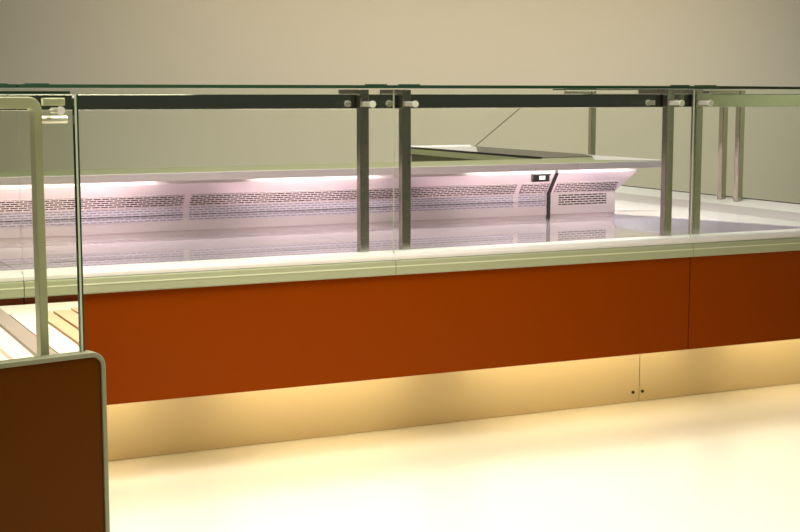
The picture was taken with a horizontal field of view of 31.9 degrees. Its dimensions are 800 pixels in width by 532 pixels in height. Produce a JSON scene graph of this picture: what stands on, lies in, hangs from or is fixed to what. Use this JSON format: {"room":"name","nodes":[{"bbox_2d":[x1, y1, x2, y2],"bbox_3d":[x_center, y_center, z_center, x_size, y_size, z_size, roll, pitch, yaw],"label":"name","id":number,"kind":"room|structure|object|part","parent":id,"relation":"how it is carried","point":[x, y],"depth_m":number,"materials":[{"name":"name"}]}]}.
{"room":"food shop","nodes":[
{"label":"food shop","id":0,"kind":"room"},
{"bbox_2d":[0,0,799,202],"bbox_3d":[-1.692,-1.490,8.393,12.200,3.400,0.200,-3,8,-25],"label":"wall","id":1,"kind":"structure","parent":0,"point":[142,42],"depth_m":9.13,"materials":[{"name":"beige paint"}]},
{"bbox_2d":[108,383,799,531],"bbox_3d":[0.499,0.791,4.035,12.200,0.060,10.400,-3,8,-25],"label":"floor","id":2,"kind":"structure","parent":0,"point":[726,461],"depth_m":4.58,"materials":[{"name":"beige tile"}]},
{"bbox_2d":[0,83,23,305],"bbox_3d":[-1.968,0.053,4.537,1.250,1.278,1.217,-3,8,-25],"label":"display counter","id":3,"kind":"object","parent":2,"relation":"on","point":[11,280],"depth_m":4.25,"materials":[{"name":"beige"}]},
{"bbox_3d":[-1.770,-0.471,4.053,1.250,0.049,0.018,-3,8,-25],"label":"rail","id":4,"kind":"part","parent":3,"relation":"part of","materials":[{"name":"silver metal"}]},
{"bbox_3d":[-1.943,0.006,4.479,1.248,0.010,0.840,-3,8,-25],"label":"deck plate","id":5,"kind":"part","parent":3,"relation":"part of","materials":[{"name":"silver metal"}]},
{"bbox_3d":[-1.785,-0.525,4.078,1.246,0.010,0.348,-3,8,-25],"label":"glass lid","id":6,"kind":"part","parent":3,"relation":"part of","materials":[{"name":"green"}]},
{"bbox_3d":[-1.715,-0.221,3.967,1.247,0.557,0.004,-3,8,-25],"label":"glass","id":7,"kind":"part","parent":3,"relation":"part of","materials":[{"name":"green"}]},
{"bbox_3d":[-1.736,0.058,4.048,1.248,0.026,0.120,-3,8,-25],"label":"white sill","id":8,"kind":"part","parent":3,"relation":"part of","materials":[{"name":"white plastic"}]},
{"bbox_3d":[-1.718,0.307,4.038,1.246,0.358,0.018,-3,8,-25],"label":"panel","id":9,"kind":"part","parent":3,"relation":"part of","materials":[{"name":"brown"}]},
{"bbox_3d":[-1.710,0.105,3.998,1.248,0.052,0.016,-3,8,-25],"label":"bumper rail","id":10,"kind":"part","parent":3,"relation":"part of","materials":[{"name":"green metal"}]},
{"bbox_2d":[0,91,109,531],"bbox_3d":[-1.228,0.213,3.361,1.273,1.254,1.552,-3,8,-25],"label":"display counter","id":11,"kind":"object","parent":2,"relation":"on","point":[54,477],"depth_m":2.96,"materials":[{"name":"brown"}]},
{"bbox_3d":[-1.093,-0.024,2.712,0.850,0.603,0.025,-5,9,-37],"label":"post","id":12,"kind":"part","parent":11,"relation":"part of","materials":[{"name":"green metal"}]},
{"bbox_3d":[-1.175,-0.350,2.821,0.900,0.005,0.420,-5,9,-37],"label":"glass lid","id":13,"kind":"part","parent":11,"relation":"part of","materials":[{"name":"green"}]},
{"bbox_3d":[-1.019,0.570,2.763,0.939,0.691,0.016,-5,9,-37],"label":"panel","id":14,"kind":"part","parent":11,"relation":"part of","materials":[{"name":"brown wood"}]},
{"bbox_3d":[-1.017,0.564,2.769,0.950,0.702,0.032,-5,9,-37],"label":"edge trim","id":15,"kind":"part","parent":11,"relation":"part of","materials":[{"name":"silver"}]},
{"bbox_3d":[-1.042,-0.053,2.687,0.904,0.547,0.011,-5,9,-37],"label":"glass","id":16,"kind":"part","parent":11,"relation":"part of","materials":[{"name":"green"}]},
{"bbox_2d":[0,83,695,460],"bbox_3d":[-0.272,-0.046,5.338,2.507,1.278,1.217,-3,8,-25],"label":"display counter","id":17,"kind":"object","parent":2,"relation":"on","point":[225,306],"depth_m":5.05,"materials":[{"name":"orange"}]},
{"bbox_2d":[0,207,182,227],"bbox_3d":[-1.197,-0.181,5.279,0.780,0.052,0.002,-3,8,-25],"label":"grille","id":18,"kind":"object","parent":17,"relation":"attached to","point":[55,217],"depth_m":5.31,"materials":[{"name":"metal"}]},
{"bbox_2d":[0,195,184,211],"bbox_3d":[-1.189,-0.234,5.255,0.780,0.045,0.033,-3,8,-25],"label":"grille","id":19,"kind":"object","parent":17,"relation":"attached to","point":[8,203],"depth_m":5.29,"materials":[{"name":"metal"}]},
{"bbox_3d":[-0.814,-0.060,5.012,1.248,0.010,0.840,-3,8,-25],"label":"deck plate","id":20,"kind":"part","parent":17,"relation":"part of","materials":[{"name":"silver metal"}]},
{"bbox_3d":[-0.656,-0.591,4.611,1.246,0.010,0.348,-3,8,-25],"label":"glass lid","id":21,"kind":"part","parent":17,"relation":"part of","materials":[{"name":"green"}]},
{"bbox_3d":[-0.586,-0.287,4.500,1.247,0.557,0.004,-3,8,-25],"label":"glass","id":22,"kind":"part","parent":17,"relation":"part of","materials":[{"name":"green"}]},
{"bbox_3d":[-0.608,-0.007,4.581,1.248,0.026,0.120,-3,8,-25],"label":"white sill","id":23,"kind":"part","parent":17,"relation":"part of","materials":[{"name":"white plastic"}]},
{"bbox_3d":[-0.582,0.039,4.531,1.248,0.052,0.016,-3,8,-25],"label":"bumper rail","id":24,"kind":"part","parent":17,"relation":"part of","materials":[{"name":"green metal"}]},
{"bbox_3d":[-0.479,0.035,5.710,2.440,0.830,0.240,-3,8,-25],"label":"panel","id":25,"kind":"part","parent":17,"relation":"part of","materials":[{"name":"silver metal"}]},
{"bbox_2d":[0,159,571,176],"bbox_3d":[-0.452,-0.389,5.668,2.499,0.022,0.394,-3,8,-25],"label":"shelf","id":26,"kind":"object","parent":17,"relation":"attached to","point":[510,166],"depth_m":5.65,"materials":[{"name":"white metal"}]},
{"bbox_3d":[-0.077,-0.570,4.853,2.500,0.049,0.018,-3,8,-25],"label":"rail","id":27,"kind":"part","parent":17,"relation":"part of","materials":[{"name":"silver metal"}]},
{"bbox_2d":[189,196,512,219],"bbox_3d":[-0.165,-0.242,5.766,1.455,0.052,0.002,-3,8,-25],"label":"grille","id":28,"kind":"object","parent":17,"relation":"attached to","point":[323,207],"depth_m":5.72,"materials":[{"name":"metal"}]},
{"bbox_3d":[-0.171,-0.607,4.878,0.024,0.016,0.170,-3,8,-25],"label":"lid arm","id":29,"kind":"part","parent":17,"relation":"part of","materials":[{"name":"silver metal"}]},
{"bbox_2d":[189,184,517,204],"bbox_3d":[-0.157,-0.295,5.742,1.455,0.045,0.033,-3,8,-25],"label":"grille","id":30,"kind":"object","parent":17,"relation":"attached to","point":[317,194],"depth_m":5.70,"materials":[{"name":"metal"}]},
{"bbox_3d":[-0.025,0.209,4.838,2.496,0.358,0.018,-3,8,-25],"label":"panel","id":31,"kind":"part","parent":17,"relation":"part of","materials":[{"name":"brown"}]},
{"bbox_3d":[-0.128,-0.325,4.822,0.034,0.562,0.030,-3,8,-25],"label":"post","id":32,"kind":"part","parent":17,"relation":"part of","materials":[{"name":"silver metal"}]},
{"bbox_3d":[-0.026,-0.615,4.946,0.024,0.016,0.170,-3,8,-25],"label":"lid arm","id":33,"kind":"part","parent":17,"relation":"part of","materials":[{"name":"silver metal"}]},
{"bbox_3d":[0.017,-0.333,4.890,0.034,0.562,0.030,-3,8,-25],"label":"post","id":34,"kind":"part","parent":17,"relation":"part of","materials":[{"name":"silver metal"}]},
{"bbox_3d":[0.314,-0.126,5.545,1.248,0.010,0.840,-3,8,-25],"label":"deck plate","id":35,"kind":"part","parent":17,"relation":"part of","materials":[{"name":"silver metal"}]},
{"bbox_2d":[518,194,544,206],"bbox_3d":[0.576,-0.285,6.117,0.137,0.052,0.002,-3,8,-25],"label":"grille","id":36,"kind":"object","parent":17,"relation":"attached to","point":[524,200],"depth_m":6.12,"materials":[{"name":"metal"}]},
{"bbox_3d":[0.472,-0.657,5.144,1.246,0.010,0.348,-3,8,-25],"label":"glass lid","id":37,"kind":"part","parent":17,"relation":"part of","materials":[{"name":"green"}]},
{"bbox_2d":[519,183,549,193],"bbox_3d":[0.584,-0.338,6.092,0.137,0.045,0.033,-3,8,-25],"label":"grille","id":38,"kind":"object","parent":17,"relation":"attached to","point":[524,188],"depth_m":6.09,"materials":[{"name":"metal"}]},
{"bbox_3d":[0.521,-0.073,5.114,1.248,0.026,0.120,-3,8,-25],"label":"white sill","id":39,"kind":"part","parent":17,"relation":"part of","materials":[{"name":"white plastic"}]},
{"bbox_3d":[0.547,-0.027,5.064,1.248,0.052,0.016,-3,8,-25],"label":"bumper rail","id":40,"kind":"part","parent":17,"relation":"part of","materials":[{"name":"green metal"}]},
{"bbox_3d":[0.543,-0.353,5.033,1.247,0.557,0.004,-3,8,-25],"label":"glass","id":41,"kind":"part","parent":17,"relation":"part of","materials":[{"name":"green"}]},
{"bbox_3d":[0.981,-0.674,5.421,0.024,0.016,0.170,-3,8,-25],"label":"lid arm","id":42,"kind":"part","parent":17,"relation":"part of","materials":[{"name":"silver metal"}]},
{"bbox_3d":[1.024,-0.392,5.365,0.034,0.562,0.030,-3,8,-25],"label":"post","id":43,"kind":"part","parent":17,"relation":"part of","materials":[{"name":"silver metal"}]},
{"bbox_2d":[411,89,732,208],"bbox_3d":[0.859,-0.350,7.414,1.183,1.176,1.500,-3,8,-25],"label":"display counter","id":44,"kind":"object","parent":2,"relation":"on","point":[626,197],"depth_m":7.15,"materials":[{"name":"beige"}]},
{"bbox_3d":[0.372,-0.144,7.160,0.010,0.830,1.414,-3,8,-25],"label":"staff panel","id":45,"kind":"part","parent":44,"relation":"part of","materials":[{"name":"green"}]},
{"bbox_2d":[421,146,598,157],"bbox_3d":[0.527,-0.576,7.183,0.389,0.022,1.419,-3,8,-25],"label":"shelf","id":46,"kind":"object","parent":44,"relation":"attached to","point":[426,151],"depth_m":7.13,"materials":[{"name":"white metal"}]},
{"bbox_3d":[0.548,-0.585,7.153,0.372,0.002,1.348,-3,8,-25],"label":"dark plate","id":47,"kind":"part","parent":44,"relation":"part of","materials":[{"name":"grey metal"}]},
{"bbox_3d":[1.004,-0.981,7.907,0.170,0.016,0.024,-3,8,-25],"label":"lid arm","id":48,"kind":"part","parent":44,"relation":"part of","materials":[{"name":"silver metal"}]},
{"bbox_3d":[1.094,-0.721,7.983,0.030,0.551,0.034,-3,8,-25],"label":"post","id":49,"kind":"part","parent":44,"relation":"part of","materials":[{"name":"silver metal"}]},
{"bbox_3d":[1.280,-0.935,7.399,0.340,0.010,1.238,-3,8,-25],"label":"glass lid","id":50,"kind":"part","parent":44,"relation":"part of","materials":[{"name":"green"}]},
{"bbox_3d":[1.303,-0.394,7.622,0.176,0.047,1.499,-3,8,-25],"label":"white sill","id":51,"kind":"part","parent":44,"relation":"part of","materials":[{"name":"white plastic"}]},
{"bbox_3d":[1.609,-0.597,6.979,0.030,0.551,0.034,-3,8,-25],"label":"post","id":52,"kind":"part","parent":44,"relation":"part of","materials":[{"name":"silver metal"}]},
{"bbox_2d":[536,85,799,400],"bbox_3d":[1.396,-0.146,6.152,1.311,1.278,1.267,-3,8,-25],"label":"display counter","id":53,"kind":"object","parent":2,"relation":"on","point":[744,310],"depth_m":5.71,"materials":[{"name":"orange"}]},
{"bbox_2d":[558,192,605,205],"bbox_3d":[0.812,-0.299,6.228,0.250,0.052,0.002,-3,8,-25],"label":"grille","id":54,"kind":"object","parent":53,"relation":"attached to","point":[564,198],"depth_m":6.23,"materials":[{"name":"metal"}]},
{"bbox_2d":[553,181,618,192],"bbox_3d":[0.826,-0.352,6.207,0.322,0.045,0.033,-3,8,-25],"label":"grille","id":55,"kind":"object","parent":53,"relation":"attached to","point":[559,186],"depth_m":6.21,"materials":[{"name":"metal"}]},
{"bbox_3d":[0.925,-0.188,6.046,0.285,0.010,0.454,-3,8,-25],"label":"deck plate","id":56,"kind":"part","parent":53,"relation":"part of","materials":[{"name":"silver metal"}]},
{"bbox_3d":[0.795,-0.047,6.379,0.409,0.830,0.364,-3,8,-25],"label":"panel","id":57,"kind":"part","parent":53,"relation":"part of","materials":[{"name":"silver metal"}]},
{"bbox_2d":[536,157,660,162],"bbox_3d":[0.885,-0.470,6.327,0.484,0.022,0.443,-3,8,-25],"label":"shelf","id":58,"kind":"object","parent":53,"relation":"attached to","point":[572,159],"depth_m":6.23,"materials":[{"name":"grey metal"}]},
{"bbox_3d":[0.978,-0.488,6.372,0.272,0.001,0.437,-3,8,-25],"label":"plate","id":59,"kind":"part","parent":53,"relation":"part of","materials":[{"name":"white metal"}]},
{"bbox_3d":[1.103,-0.681,5.479,0.024,0.016,0.170,-3,8,-25],"label":"lid arm","id":60,"kind":"part","parent":53,"relation":"part of","materials":[{"name":"silver metal"}]},
{"bbox_3d":[1.145,-0.399,5.423,0.034,0.562,0.030,-3,8,-25],"label":"post","id":61,"kind":"part","parent":53,"relation":"part of","materials":[{"name":"silver metal"}]},
{"bbox_2d":[612,214,799,234],"bbox_3d":[1.192,-0.183,6.007,0.734,0.010,0.926,-3,8,-25],"label":"tray","id":62,"kind":"object","parent":53,"relation":"on","point":[709,223],"depth_m":5.90,"materials":[{"name":"white metal"}]},
{"bbox_3d":[1.570,-0.841,6.773,0.170,0.016,0.024,-3,8,-25],"label":"lid arm","id":63,"kind":"part","parent":53,"relation":"part of","materials":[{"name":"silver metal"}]},
{"bbox_3d":[1.323,-0.727,6.123,1.128,0.049,1.127,-3,8,-25],"label":"rail","id":64,"kind":"part","parent":53,"relation":"part of","materials":[{"name":"silver metal"}]},
{"bbox_3d":[1.660,-0.581,6.849,0.030,0.551,0.034,-3,8,-25],"label":"post","id":65,"kind":"part","parent":53,"relation":"part of","materials":[{"name":"silver metal"}]},
{"bbox_3d":[1.573,-0.135,5.610,1.078,0.026,0.120,-3,8,-25],"label":"white sill","id":66,"kind":"part","parent":53,"relation":"part of","materials":[{"name":"white plastic"}]},
{"bbox_3d":[1.454,-0.771,6.068,0.586,0.011,1.771,2,7,19],"label":"glass lid","id":67,"kind":"part","parent":53,"relation":"part of","materials":[{"name":"green"}]},
{"bbox_3d":[1.670,0.110,5.638,1.248,0.358,0.018,-3,8,-25],"label":"panel","id":68,"kind":"part","parent":53,"relation":"part of","materials":[{"name":"brown"}]},
{"bbox_3d":[1.672,-0.419,5.566,1.247,0.557,0.004,-3,8,-25],"label":"glass","id":69,"kind":"part","parent":53,"relation":"part of","materials":[{"name":"green"}]},
{"bbox_3d":[1.415,-0.162,6.160,1.265,0.052,1.265,-3,8,-25],"label":"bumper rail","id":70,"kind":"part","parent":53,"relation":"part of","materials":[{"name":"green metal"}]},
{"bbox_3d":[1.896,-0.241,6.386,0.176,0.047,1.255,-3,8,-25],"label":"white sill","id":71,"kind":"part","parent":53,"relation":"part of","materials":[{"name":"white plastic"}]}
]}

